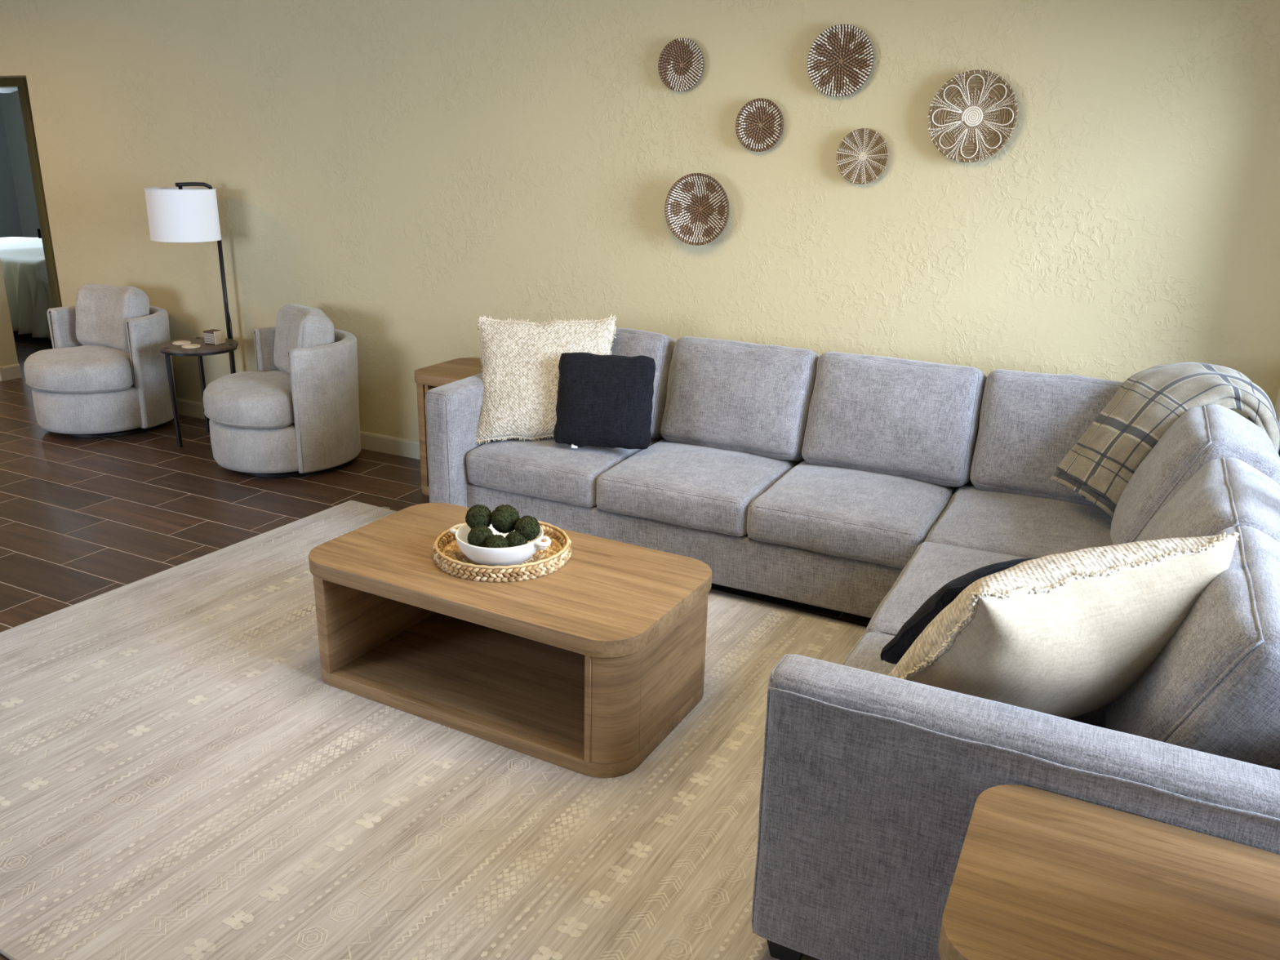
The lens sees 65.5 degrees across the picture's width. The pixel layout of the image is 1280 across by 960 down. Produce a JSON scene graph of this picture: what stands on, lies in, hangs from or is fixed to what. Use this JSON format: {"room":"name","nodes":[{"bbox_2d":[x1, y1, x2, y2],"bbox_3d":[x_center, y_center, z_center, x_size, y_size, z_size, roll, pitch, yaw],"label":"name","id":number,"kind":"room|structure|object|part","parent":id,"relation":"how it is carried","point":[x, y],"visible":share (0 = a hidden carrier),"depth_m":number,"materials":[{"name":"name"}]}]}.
{"room":"living room","nodes":[
{"label":"living room","id":0,"kind":"room"},
{"bbox_2d":[0,102,22,237],"bbox_3d":[-8.135,-3.180,10.201,0.100,2.520,3.360,10,20,25],"label":"wall","id":1,"kind":"structure","parent":0,"point":[10,222],"depth_m":11.61,"materials":[{"name":"grey paint"}]},
{"bbox_2d":[0,90,39,237],"bbox_3d":[-4.407,-3.124,10.304,6.700,2.520,0.120,10,20,25],"label":"wall","id":2,"kind":"structure","parent":0,"point":[10,102],"depth_m":11.52,"materials":[{"name":"grey paint"}]},
{"bbox_2d":[23,77,62,306],"bbox_3d":[-5.788,-2.294,7.668,6.700,2.520,0.660,10,20,25],"label":"wall","id":3,"kind":"structure","parent":0,"point":[24,78],"depth_m":7.24,"materials":[{"name":"paint"}]},
{"bbox_2d":[0,77,61,307],"bbox_3d":[-4.767,-1.973,7.552,0.965,2.030,0.116,10,20,25],"label":"trim","id":4,"kind":"structure","parent":3,"relation":"attached to","point":[5,82],"depth_m":7.23,"materials":[{"name":"beige paint"}]},
{"bbox_3d":[-4.771,-2.889,7.208,0.955,0.076,0.016,10,20,25],"label":"head casing","id":5,"kind":"part","parent":4,"relation":"part of","materials":[{"name":"beige paint"}]},
{"bbox_3d":[-4.455,-1.829,7.375,0.026,0.070,0.009,10,20,25],"label":"strike plate","id":6,"kind":"part","parent":4,"relation":"part of","materials":[{"name":"black"}]},
{"bbox_3d":[-4.389,-1.853,7.334,0.067,1.954,0.016,10,20,25],"label":"casing","id":7,"kind":"part","parent":4,"relation":"part of","materials":[{"name":"beige paint"}]},
{"bbox_2d":[0,330,871,959],"bbox_3d":[-3.986,-0.008,4.968,12.956,0.060,11.459,10,20,25],"label":"floor","id":8,"kind":"structure","parent":0,"point":[82,519],"depth_m":4.69,"materials":[{"name":"wood"}]},
{"bbox_2d":[0,236,53,339],"bbox_3d":[-5.428,-1.833,9.219,2.427,0.695,1.920,10,20,25],"label":"bed","id":9,"kind":"object","parent":8,"relation":"on","point":[23,263],"visible":0.29,"depth_m":8.13,"materials":[{"name":"white fabric"}]},
{"bbox_2d":[23,283,177,438],"bbox_3d":[-3.133,-0.708,5.772,0.751,0.809,0.775,10,20,25],"label":"swivel chair","id":10,"kind":"object","parent":8,"relation":"on","point":[104,372],"visible":0.99,"depth_m":5.62,"materials":[{"name":"grey fabric"}]},
{"bbox_2d":[23,345,133,393],"bbox_3d":[-3.155,-0.660,5.744,0.728,0.183,0.680,10,20,25],"label":"seat cushion","id":11,"kind":"object","parent":10,"relation":"on","point":[60,369],"depth_m":5.49,"materials":[{"name":"grey fabric"}]},
{"bbox_3d":[-3.151,-0.462,5.825,0.690,0.236,0.690,10,20,25],"label":"seat","id":12,"kind":"part","parent":10,"relation":"part of","materials":[{"name":"grey fabric"}]},
{"bbox_2d":[75,283,149,352],"bbox_3d":[-3.063,-0.946,5.831,0.496,0.391,0.240,10,10,25],"label":"cushion","id":13,"kind":"object","parent":10,"relation":"on","point":[102,311],"depth_m":5.74,"materials":[{"name":"grey fabric"}]},
{"bbox_2d":[143,182,235,371],"bbox_3d":[-2.474,-0.929,5.541,0.354,1.402,0.376,2,18,2],"label":"floor lamp","id":14,"kind":"object","parent":8,"relation":"on","point":[178,214],"visible":0.86,"depth_m":5.24,"materials":[{"name":"white fabric"}]},
{"bbox_3d":[-2.463,-1.434,5.364,0.352,0.263,0.352,10,20,25],"label":"lamp shade","id":15,"kind":"part","parent":14,"relation":"part of","materials":[{"name":"white fabric"}]},
{"bbox_3d":[-2.402,-1.560,5.388,0.021,0.104,0.215,17,24,40],"label":"arm","id":16,"kind":"part","parent":14,"relation":"part of","materials":[{"name":"black metal"}]},
{"bbox_3d":[-2.341,-0.657,5.736,0.033,0.731,0.009,10,20,25],"label":"cord","id":17,"kind":"part","parent":14,"relation":"part of","materials":[{"name":"black plastic"}]},
{"bbox_2d":[158,337,238,447],"bbox_3d":[-2.440,-0.490,5.567,0.406,0.555,0.406,10,20,25],"label":"side table","id":18,"kind":"object","parent":8,"relation":"on","point":[167,348],"visible":0.77,"depth_m":5.43,"materials":[{"name":"brown wood"}]},
{"bbox_3d":[-2.547,-0.447,5.427,0.026,0.555,0.034,10,20,25],"label":"leg","id":19,"kind":"part","parent":18,"relation":"part of","materials":[{"name":"black metal"}]},
{"bbox_2d":[172,340,191,345],"bbox_3d":[-2.516,-0.753,5.460,0.094,0.011,0.094,10,20,25],"label":"coaster","id":20,"kind":"object","parent":18,"relation":"on","point":[180,342],"visible":1,"depth_m":5.44,"materials":[{"name":"beige stone"}]},
{"bbox_2d":[181,343,200,348],"bbox_3d":[-2.427,-0.723,5.375,0.094,0.011,0.094,10,20,25],"label":"coaster","id":21,"kind":"object","parent":18,"relation":"on","point":[189,345],"visible":1,"depth_m":5.36,"materials":[{"name":"beige stone"}]},
{"bbox_3d":[-2.513,-0.544,5.723,0.025,0.555,0.035,-7,20,-23],"label":"leg","id":22,"kind":"part","parent":18,"relation":"part of","materials":[{"name":"black metal"}]},
{"bbox_2d":[203,328,226,345],"bbox_3d":[-2.350,-0.791,5.490,0.083,0.072,0.076,8,19,19],"label":"holder","id":23,"kind":"object","parent":18,"relation":"on","point":[213,336],"visible":1,"depth_m":5.46,"materials":[{"name":"brown wood"}]},
{"bbox_3d":[-2.353,-0.820,5.481,0.076,0.008,0.074,8,19,19],"label":"lid","id":24,"kind":"part","parent":23,"relation":"part of","materials":[{"name":"brown wood"}]},
{"bbox_3d":[-2.315,-0.786,5.477,0.007,0.072,0.076,8,19,19],"label":"panel","id":25,"kind":"part","parent":23,"relation":"part of","materials":[{"name":"brown wood"}]},
{"bbox_3d":[-2.260,-0.480,5.550,0.035,0.555,0.025,3,18,5],"label":"leg","id":26,"kind":"part","parent":18,"relation":"part of","materials":[{"name":"black metal"}]},
{"bbox_2d":[203,304,360,477],"bbox_3d":[-1.859,-0.481,5.176,0.775,0.807,0.751,-10,22,-32],"label":"swivel chair","id":27,"kind":"object","parent":8,"relation":"on","point":[296,415],"visible":1,"depth_m":4.96,"materials":[{"name":"grey fabric"}]},
{"bbox_2d":[203,370,293,428],"bbox_3d":[-1.899,-0.440,5.162,0.680,0.183,0.728,-10,22,-32],"label":"seat cushion","id":28,"kind":"object","parent":27,"relation":"on","point":[251,399],"depth_m":4.89,"materials":[{"name":"grey fabric"}]},
{"bbox_3d":[-1.889,-0.240,5.239,0.690,0.236,0.690,-10,22,-32],"label":"seat","id":29,"kind":"part","parent":27,"relation":"part of","materials":[{"name":"grey fabric"}]},
{"bbox_2d":[273,304,334,373],"bbox_3d":[-1.734,-0.703,5.190,0.233,0.394,0.492,1,15,-35],"label":"cushion","id":30,"kind":"object","parent":27,"relation":"on","point":[297,326],"depth_m":5.09,"materials":[{"name":"grey fabric"}]},
{"bbox_2d":[0,500,866,959],"bbox_3d":[-0.634,0.675,3.018,3.067,0.009,2.438,11,21,28],"label":"area rug","id":31,"kind":"object","parent":8,"relation":"on","point":[182,777],"visible":0.52,"depth_m":2.54,"materials":[{"name":"grey carpet"}]},
{"bbox_2d":[308,502,711,777],"bbox_3d":[-0.403,0.441,3.073,1.148,0.414,0.626,11,20,27],"label":"coffee table","id":32,"kind":"object","parent":31,"relation":"on","point":[585,666],"visible":0.98,"depth_m":2.92,"materials":[{"name":"brown wood"}]},
{"bbox_3d":[-0.982,0.424,3.089,0.043,0.320,0.150,-4,19,-16],"label":"corner panel","id":33,"kind":"part","parent":32,"relation":"part of","materials":[{"name":"brown wood"}]},
{"bbox_3d":[-0.819,0.368,3.272,0.018,0.320,0.593,11,20,26],"label":"panel","id":34,"kind":"part","parent":32,"relation":"part of","materials":[{"name":"brown wood"}]},
{"bbox_2d":[432,520,571,582],"bbox_3d":[-0.420,0.207,3.040,0.418,0.051,0.419,10,20,25],"label":"wicker tray","id":35,"kind":"object","parent":32,"relation":"on","point":[448,556],"visible":0.55,"depth_m":2.92,"materials":[{"name":"pale wicker"},{"name":"dark wicker"}]},
{"bbox_2d":[448,523,551,565],"bbox_3d":[-0.416,0.197,2.955,0.259,0.091,0.259,-7,20,-23],"label":"serving bowl","id":36,"kind":"object","parent":35,"relation":"on","point":[517,555],"visible":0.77,"depth_m":2.87,"materials":[{"name":"white ceramic"}]},
{"bbox_3d":[-0.548,0.156,2.989,0.045,0.038,0.065,7,19,17],"label":"handle","id":37,"kind":"part","parent":36,"relation":"part of","materials":[{"name":"white ceramic"}]},
{"bbox_2d":[465,504,492,528],"bbox_3d":[-0.476,0.112,2.946,0.081,0.082,0.081,10,20,25],"label":"moss ball","id":38,"kind":"object","parent":36,"relation":"in","point":[478,514],"visible":0.85,"depth_m":2.92,"materials":[{"name":"green plant"}]},
{"bbox_2d":[466,524,493,547],"bbox_3d":[-0.465,0.172,2.909,0.080,0.081,0.081,10,20,25],"label":"moss ball","id":39,"kind":"object","parent":36,"relation":"in","point":[477,535],"visible":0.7,"depth_m":2.88,"materials":[{"name":"green plant"}]},
{"bbox_2d":[484,534,508,547],"bbox_3d":[-0.412,0.192,2.869,0.071,0.072,0.071,10,20,25],"label":"moss ball","id":40,"kind":"object","parent":36,"relation":"in","point":[495,540],"visible":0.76,"depth_m":2.85,"materials":[{"name":"green plant"}]},
{"bbox_2d":[490,504,519,533],"bbox_3d":[-0.399,0.116,2.942,0.088,0.087,0.089,10,20,25],"label":"moss ball","id":41,"kind":"object","parent":36,"relation":"in","point":[504,518],"visible":0.98,"depth_m":2.91,"materials":[{"name":"green plant"}]},
{"bbox_2d":[505,530,527,546],"bbox_3d":[-0.361,0.182,2.898,0.069,0.069,0.069,10,20,25],"label":"moss ball","id":42,"kind":"object","parent":36,"relation":"in","point":[514,538],"visible":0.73,"depth_m":2.87,"materials":[{"name":"green plant"}]},
{"bbox_2d":[514,515,540,541],"bbox_3d":[-0.330,0.142,2.913,0.078,0.077,0.078,10,20,25],"label":"moss ball","id":43,"kind":"object","parent":36,"relation":"in","point":[528,526],"visible":0.91,"depth_m":2.89,"materials":[{"name":"green plant"}]},
{"bbox_3d":[-0.283,0.190,2.906,0.045,0.038,0.065,7,19,17],"label":"handle","id":44,"kind":"part","parent":36,"relation":"part of","materials":[{"name":"white ceramic"}]},
{"bbox_3d":[-0.407,0.616,3.130,1.132,0.045,0.610,11,20,27],"label":"board","id":45,"kind":"part","parent":32,"relation":"part of","materials":[{"name":"brown wood"}]},
{"bbox_3d":[0.003,0.524,2.856,0.018,0.320,0.593,11,20,27],"label":"panel","id":46,"kind":"part","parent":32,"relation":"part of","materials":[{"name":"brown wood"}]},
{"bbox_3d":[-0.069,0.598,2.625,0.150,0.320,0.043,-4,19,-16],"label":"corner panel","id":47,"kind":"part","parent":32,"relation":"part of","materials":[{"name":"brown wood"}]},
{"bbox_3d":[0.087,0.536,2.825,0.018,0.320,0.395,11,20,27],"label":"panel","id":48,"kind":"part","parent":32,"relation":"part of","materials":[{"name":"brown wood"}]},
{"bbox_3d":[0.177,0.462,3.059,0.043,0.320,0.150,-4,19,-16],"label":"corner panel","id":49,"kind":"part","parent":32,"relation":"part of","materials":[{"name":"brown wood"}]},
{"bbox_2d":[413,357,482,495],"bbox_3d":[-0.784,-0.244,4.862,0.490,0.602,0.455,10,20,25],"label":"end table","id":50,"kind":"object","parent":8,"relation":"on","point":[429,377],"visible":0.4,"depth_m":4.73,"materials":[{"name":"brown wood"}]},
{"bbox_3d":[-1.047,-0.224,4.790,0.035,0.507,0.107,-5,19,-18],"label":"corner panel","id":51,"kind":"part","parent":50,"relation":"part of","materials":[{"name":"brown wood"}]},
{"bbox_3d":[-0.790,0.020,4.949,0.474,0.045,0.439,10,20,25],"label":"board","id":52,"kind":"part","parent":50,"relation":"part of","materials":[{"name":"brown wood"}]},
{"bbox_3d":[-0.912,-0.261,4.910,0.018,0.507,0.422,10,20,25],"label":"panel","id":53,"kind":"part","parent":50,"relation":"part of","materials":[{"name":"brown wood"}]},
{"bbox_2d":[424,328,1279,959],"bbox_3d":[0.330,0.174,3.201,3.009,0.891,2.480,10,20,25],"label":"sectional sofa","id":54,"kind":"object","parent":8,"relation":"on","point":[862,485],"visible":0.7,"depth_m":2.94,"materials":[{"name":"grey fabric"}]},
{"bbox_3d":[-0.622,-0.184,4.461,0.136,0.630,0.928,10,20,25],"label":"arm","id":55,"kind":"part","parent":54,"relation":"part of"},
{"bbox_2d":[475,313,617,444],"bbox_3d":[-0.401,-0.424,4.184,0.618,0.534,0.262,3,18,5],"label":"throw pillow","id":56,"kind":"object","parent":54,"relation":"on","point":[520,359],"visible":0.66,"depth_m":4.14,"materials":[{"name":"beige fabric"}]},
{"bbox_2d":[466,436,661,506],"bbox_3d":[-0.311,-0.103,4.272,0.628,0.183,0.674,10,20,25],"label":"seat cushion","id":57,"kind":"object","parent":54,"relation":"on","point":[544,471],"depth_m":4.02,"materials":[{"name":"grey fabric"}]},
{"bbox_2d":[553,352,655,448],"bbox_3d":[-0.145,-0.321,4.034,0.402,0.369,0.182,3,18,6],"label":"throw pillow","id":58,"kind":"object","parent":54,"relation":"on","point":[602,400],"visible":1,"depth_m":3.99,"materials":[{"name":"black fabric"}]},
{"bbox_2d":[609,328,676,439],"bbox_3d":[-0.153,-0.446,4.445,0.640,0.474,0.276,10,3,25],"label":"cushion","id":59,"kind":"object","parent":54,"relation":"on","point":[628,342],"depth_m":4.26,"materials":[{"name":"grey fabric"}]},
{"bbox_2d":[595,439,799,536],"bbox_3d":[0.247,-0.003,4.009,0.641,0.183,0.676,10,20,25],"label":"seat cushion","id":60,"kind":"object","parent":54,"relation":"on","point":[699,487],"depth_m":3.80,"materials":[{"name":"grey fabric"}]},
{"bbox_2d":[660,336,819,461],"bbox_3d":[0.424,-0.346,4.179,0.639,0.464,0.276,10,3,25],"label":"cushion","id":61,"kind":"object","parent":54,"relation":"on","point":[752,402],"depth_m":4.06,"materials":[{"name":"grey fabric"}]},
{"bbox_3d":[0.313,0.970,2.087,0.079,0.054,0.079,10,20,25],"label":"leg","id":62,"kind":"part","parent":54,"relation":"part of","materials":[{"name":"black"}]},
{"bbox_2d":[746,460,955,568],"bbox_3d":[0.809,0.096,3.746,0.642,0.183,0.677,10,20,25],"label":"seat cushion","id":63,"kind":"object","parent":54,"relation":"on","point":[867,517],"depth_m":3.55,"materials":[{"name":"grey fabric"}]},
{"bbox_2d":[801,351,986,486],"bbox_3d":[0.996,-0.245,3.908,0.655,0.467,0.275,10,3,25],"label":"cushion","id":64,"kind":"object","parent":54,"relation":"on","point":[913,423],"depth_m":3.79,"materials":[{"name":"grey fabric"}]},
{"bbox_2d":[864,542,1027,635],"bbox_3d":[1.099,0.403,2.828,0.770,0.186,0.748,10,20,25],"label":"seat cushion","id":65,"kind":"object","parent":54,"relation":"on","point":[932,565],"depth_m":2.96,"materials":[{"name":"grey fabric"}]},
{"bbox_2d":[880,557,1039,664],"bbox_3d":[0.767,0.298,2.247,0.387,0.322,0.248,-5,19,-18],"label":"throw pillow","id":66,"kind":"object","parent":54,"relation":"on","point":[893,651],"visible":0.36,"depth_m":2.12,"materials":[{"name":"black fabric"}]},
{"bbox_2d":[841,632,1105,728],"bbox_3d":[0.779,0.598,2.215,0.770,0.182,0.718,10,20,25],"label":"seat cushion","id":67,"kind":"object","parent":54,"relation":"on","point":[864,655],"depth_m":2.45,"materials":[{"name":"grey fabric"}]},
{"bbox_3d":[0.688,0.716,1.812,0.973,0.626,0.138,10,20,25],"label":"arm","id":68,"kind":"part","parent":54,"relation":"part of"},
{"bbox_2d":[924,480,1113,558],"bbox_3d":[1.433,0.206,3.455,0.764,0.182,0.753,10,20,25],"label":"seat cushion","id":69,"kind":"object","parent":54,"relation":"on","point":[968,514],"depth_m":3.38,"materials":[{"name":"grey fabric"}]},
{"bbox_2d":[969,368,1124,506],"bbox_3d":[1.547,-0.150,3.664,0.581,0.474,0.273,10,3,25],"label":"cushion","id":70,"kind":"object","parent":54,"relation":"on","point":[1023,424],"depth_m":3.59,"materials":[{"name":"grey fabric"}]},
{"bbox_2d":[887,532,1239,719],"bbox_3d":[0.853,0.314,2.057,0.693,0.450,0.367,-6,20,-21],"label":"throw pillow","id":71,"kind":"object","parent":54,"relation":"on","point":[1065,635],"visible":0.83,"depth_m":1.89,"materials":[{"name":"beige fabric"}]},
{"bbox_2d":[1049,362,1279,517],"bbox_3d":[1.739,-0.147,3.335,0.639,0.467,0.394,2,18,1],"label":"throw blanket","id":72,"kind":"object","parent":54,"relation":"on","point":[1100,466],"visible":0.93,"depth_m":3.24,"materials":[{"name":"fabric"}]},
{"bbox_2d":[1105,525,1279,770],"bbox_3d":[1.188,0.400,2.040,0.314,0.479,0.675,34,28,14],"label":"cushion","id":73,"kind":"object","parent":54,"relation":"on","point":[1214,688],"depth_m":1.79,"materials":[{"name":"grey fabric"}]},
{"bbox_2d":[1110,404,1279,545],"bbox_3d":[1.731,0.047,3.107,0.357,0.514,0.602,32,28,15],"label":"cushion","id":74,"kind":"object","parent":54,"relation":"on","point":[1202,435],"depth_m":2.93,"materials":[{"name":"grey fabric"}]},
{"bbox_2d":[1136,457,1279,542],"bbox_3d":[1.472,0.226,2.583,0.315,0.481,0.627,34,28,14],"label":"cushion","id":75,"kind":"object","parent":54,"relation":"on","point":[1216,495],"depth_m":2.48,"materials":[{"name":"grey fabric"}]},
{"bbox_2d":[937,784,1279,959],"bbox_3d":[0.709,0.892,1.506,0.505,0.600,0.458,10,20,25],"label":"end table","id":76,"kind":"object","parent":8,"relation":"on","point":[1040,874],"visible":1,"depth_m":1.45,"materials":[{"name":"brown wood"}]},
{"bbox_2d":[0,0,1279,441],"bbox_3d":[-2.156,-1.512,5.548,10.220,2.520,0.130,10,20,25],"label":"wall","id":77,"kind":"structure","parent":0,"point":[407,173],"depth_m":4.35,"materials":[{"name":"paint"}]},
{"bbox_2d":[0,366,4,381],"bbox_3d":[-5.607,-0.944,7.451,2.634,0.098,0.014,10,20,25],"label":"baseboard","id":78,"kind":"structure","parent":77,"relation":"attached to","point":[1,371],"depth_m":6.90,"materials":[{"name":"beige paint"}]},
{"bbox_2d":[0,363,22,380],"bbox_3d":[-4.404,-0.755,6.964,0.014,0.098,0.130,10,20,25],"label":"baseboard","id":79,"kind":"structure","parent":77,"relation":"in","point":[11,371],"depth_m":6.96,"materials":[{"name":"beige paint"}]},
{"bbox_2d":[176,398,420,459],"bbox_3d":[-0.740,-0.080,5.172,6.720,0.098,0.014,10,20,25],"label":"baseboard","id":80,"kind":"structure","parent":77,"relation":"attached to","point":[409,448],"depth_m":5.50,"materials":[{"name":"beige paint"}]},
{"bbox_2d":[657,37,703,91],"bbox_3d":[0.172,-1.733,4.153,0.207,0.207,0.025,10,20,25],"label":"wall basket","id":81,"kind":"object","parent":77,"relation":"attached to","point":[681,61],"visible":1,"depth_m":4.15,"materials":[{"name":"brown wicker"}]},
{"bbox_2d":[664,173,728,245],"bbox_3d":[0.252,-1.161,4.266,0.299,0.299,0.060,10,20,25],"label":"wall basket","id":82,"kind":"object","parent":77,"relation":"attached to","point":[696,207],"visible":1,"depth_m":4.27,"materials":[{"name":"wicker"}]},
{"bbox_2d":[735,97,783,151],"bbox_3d":[0.491,-1.453,4.073,0.207,0.207,0.027,10,20,25],"label":"wall basket","id":83,"kind":"object","parent":77,"relation":"attached to","point":[759,123],"visible":1,"depth_m":4.07,"materials":[{"name":"wicker"}]},
{"bbox_2d":[807,24,873,97],"bbox_3d":[0.779,-1.628,3.865,0.261,0.261,0.030,10,20,25],"label":"wall basket","id":84,"kind":"object","parent":77,"relation":"attached to","point":[840,60],"visible":1,"depth_m":3.86,"materials":[{"name":"brown wicker"}]},
{"bbox_2d":[836,128,888,184],"bbox_3d":[0.879,-1.277,3.925,0.210,0.210,0.027,10,20,25],"label":"wall basket","id":85,"kind":"object","parent":77,"relation":"attached to","point":[863,154],"visible":1,"depth_m":3.92,"materials":[{"name":"brown wicker"}]},
{"bbox_2d":[927,69,1018,162],"bbox_3d":[1.240,-1.354,3.707,0.326,0.326,0.035,10,20,25],"label":"wall basket","id":86,"kind":"object","parent":77,"relation":"attached to","point":[973,116],"visible":1,"depth_m":3.70,"materials":[{"name":"wicker"}]},
{"bbox_3d":[-4.024,-2.472,4.132,12.760,0.100,10.820,10,20,25],"label":"ceiling","id":87,"kind":"structure","parent":0,"visible":0},
{"bbox_2d":[0,88,17,93],"bbox_3d":[-6.267,-4.069,9.790,1.294,0.490,1.236,10,20,25],"label":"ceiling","id":88,"kind":"structure","parent":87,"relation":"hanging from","point":[2,90],"depth_m":9.77,"materials":[{"name":"white paint"}]},
{"bbox_3d":[0.790,0.254,0.375,0.140,2.520,7.010,10,20,25],"label":"wall","id":89,"kind":"structure","parent":0,"visible":0},
{"bbox_2d":[1274,386,1279,457],"bbox_3d":[1.731,-0.160,2.253,0.162,2.180,2.738,10,20,25],"label":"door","id":90,"kind":"structure","parent":89,"relation":"in","point":[1277,408],"depth_m":3.47,"materials":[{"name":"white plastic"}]}
]}

